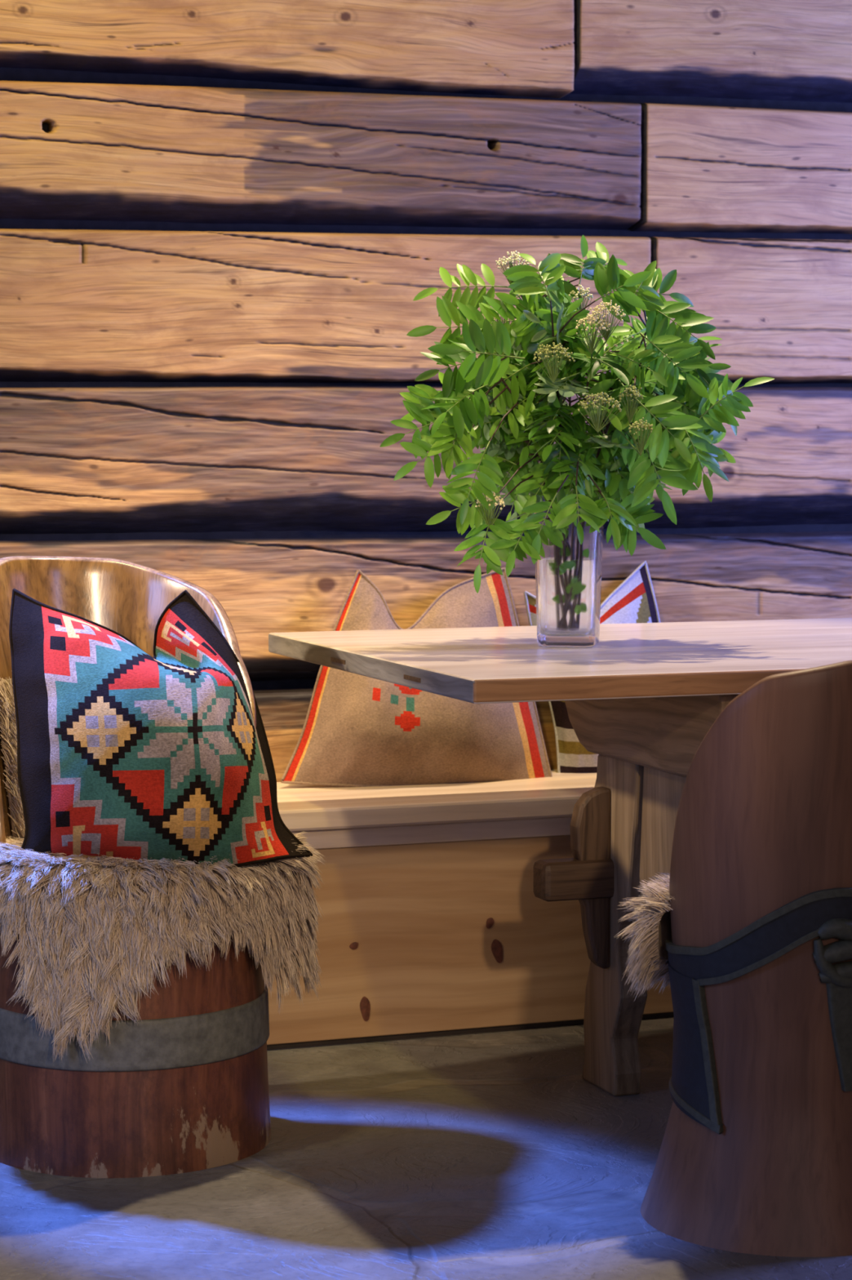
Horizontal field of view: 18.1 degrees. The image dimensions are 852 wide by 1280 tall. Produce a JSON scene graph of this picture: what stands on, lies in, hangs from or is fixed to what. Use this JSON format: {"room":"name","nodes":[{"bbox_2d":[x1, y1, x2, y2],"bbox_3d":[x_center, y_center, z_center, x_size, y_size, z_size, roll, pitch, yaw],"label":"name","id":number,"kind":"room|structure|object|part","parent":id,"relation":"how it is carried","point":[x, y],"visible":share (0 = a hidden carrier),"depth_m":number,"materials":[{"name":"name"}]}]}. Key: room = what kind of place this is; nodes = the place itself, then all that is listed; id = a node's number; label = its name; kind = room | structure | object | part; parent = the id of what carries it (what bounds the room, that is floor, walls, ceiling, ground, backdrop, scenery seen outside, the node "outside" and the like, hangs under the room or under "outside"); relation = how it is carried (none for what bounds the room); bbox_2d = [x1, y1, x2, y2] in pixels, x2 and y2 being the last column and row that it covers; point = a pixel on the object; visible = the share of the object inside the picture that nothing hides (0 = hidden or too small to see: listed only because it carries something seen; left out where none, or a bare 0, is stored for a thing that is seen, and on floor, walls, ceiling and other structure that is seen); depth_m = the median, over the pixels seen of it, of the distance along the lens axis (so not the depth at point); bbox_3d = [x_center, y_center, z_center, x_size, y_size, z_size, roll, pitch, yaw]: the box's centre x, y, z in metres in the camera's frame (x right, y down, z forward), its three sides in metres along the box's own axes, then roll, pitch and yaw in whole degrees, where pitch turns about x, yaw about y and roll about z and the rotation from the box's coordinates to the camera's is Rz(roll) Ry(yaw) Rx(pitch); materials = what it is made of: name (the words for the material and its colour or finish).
{"room":"traditional dwelling","nodes":[
{"label":"traditional dwelling","id":0,"kind":"room"},
{"bbox_2d":[0,0,851,782],"bbox_3d":[0.127,-0.497,5.545,4.700,2.490,0.206,-2,5,-20],"label":"wall","id":1,"kind":"structure","parent":0,"point":[223,223],"depth_m":5.34,"materials":[{"name":"brown wood"}]},
{"bbox_2d":[0,1017,851,1279],"bbox_3d":[0.748,0.955,2.379,8.000,0.001,6.800,-2,5,-20],"label":"floor","id":2,"kind":"structure","parent":0,"point":[486,1155],"depth_m":4.06,"materials":[{"name":"stone"}]},
{"bbox_2d":[0,555,271,1177],"bbox_3d":[-0.497,0.340,4.348,0.466,0.937,0.532,-2,5,-20],"label":"chair","id":3,"kind":"object","parent":2,"relation":"on","point":[184,1089],"visible":0.44,"depth_m":4.16,"materials":[{"name":"red wood"}]},
{"bbox_2d":[0,670,325,1062],"bbox_3d":[-0.475,0.344,4.284,0.594,0.574,0.489,2,5,21],"label":"sheepskin","id":4,"kind":"object","parent":3,"relation":"on","point":[92,931],"visible":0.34,"depth_m":4.10,"materials":[{"name":"fur"}]},
{"bbox_2d":[8,588,312,869],"bbox_3d":[-0.441,0.137,4.268,0.398,0.428,0.469,-4,6,-41],"label":"patterned cushion","id":5,"kind":"object","parent":4,"relation":"on","point":[123,751],"visible":0.97,"depth_m":4.12,"materials":[{"name":"multicoloured fabric"}]},
{"bbox_2d":[266,768,673,1049],"bbox_3d":[0.326,0.507,5.369,4.100,0.453,0.403,-2,5,-20],"label":"bench","id":6,"kind":"object","parent":2,"relation":"on","point":[433,923],"visible":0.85,"depth_m":5.08,"materials":[{"name":"brown wood"}]},
{"bbox_2d":[280,567,552,786],"bbox_3d":[-0.013,0.084,5.307,0.570,0.442,0.173,-2,5,-20],"label":"bench cushion","id":7,"kind":"object","parent":6,"relation":"on","point":[358,731],"visible":0.76,"depth_m":5.26,"materials":[{"name":"beige fabric"}]},
{"bbox_3d":[0.385,0.352,5.197,4.100,0.037,0.025,-2,5,-20],"label":"seat rail","id":8,"kind":"part","parent":6,"relation":"part of","materials":[{"name":"brown wood"}]},
{"bbox_3d":[0.326,0.301,5.354,4.100,0.041,0.403,-2,5,-20],"label":"seat","id":9,"kind":"part","parent":6,"relation":"part of","materials":[{"name":"brown wood"}]},
{"bbox_2d":[523,560,660,773],"bbox_3d":[0.362,0.063,5.499,0.316,0.445,0.100,-2,5,-20],"label":"bench cushion","id":10,"kind":"object","parent":6,"relation":"on","point":[633,601],"visible":0.3,"depth_m":5.50,"materials":[{"name":"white fabric"}]},
{"bbox_2d":[268,617,851,1096],"bbox_3d":[0.969,0.380,4.907,2.306,0.775,1.049,-2,5,-20],"label":"trestle table","id":11,"kind":"object","parent":2,"relation":"on","point":[644,699],"visible":0.75,"depth_m":4.57,"materials":[{"name":"brown wood"}]},
{"bbox_2d":[532,502,604,647],"bbox_3d":[0.247,-0.114,4.635,0.117,0.248,0.117,1,4,10],"label":"glass vase","id":12,"kind":"object","parent":11,"relation":"on","point":[568,580],"visible":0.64,"depth_m":4.59,"materials":[{"name":"clear glass"}]},
{"bbox_2d":[379,235,774,593],"bbox_3d":[0.268,-0.356,4.604,0.651,0.683,0.497,0,4,6],"label":"bouquet","id":13,"kind":"object","parent":12,"relation":"in","point":[657,416],"visible":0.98,"depth_m":4.49,"materials":[{"name":"green plant"}]},
{"bbox_3d":[0.339,0.488,4.641,0.052,0.597,0.225,-2,5,-20],"label":"leg","id":14,"kind":"part","parent":11,"relation":"part of","materials":[{"name":"brown wood"}]},
{"bbox_2d":[640,660,851,1257],"bbox_3d":[0.529,0.429,3.901,0.428,0.825,0.428,-2,5,-20],"label":"chair","id":15,"kind":"object","parent":2,"relation":"on","point":[755,1155],"visible":1,"depth_m":3.75,"materials":[{"name":"brown wood"}]},
{"bbox_2d":[614,872,674,1000],"bbox_3d":[0.427,0.449,4.007,0.277,0.226,0.324,1,4,8],"label":"sheepskin","id":16,"kind":"object","parent":15,"relation":"on","point":[649,957],"visible":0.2,"depth_m":3.91,"materials":[{"name":"fur"}]}
]}

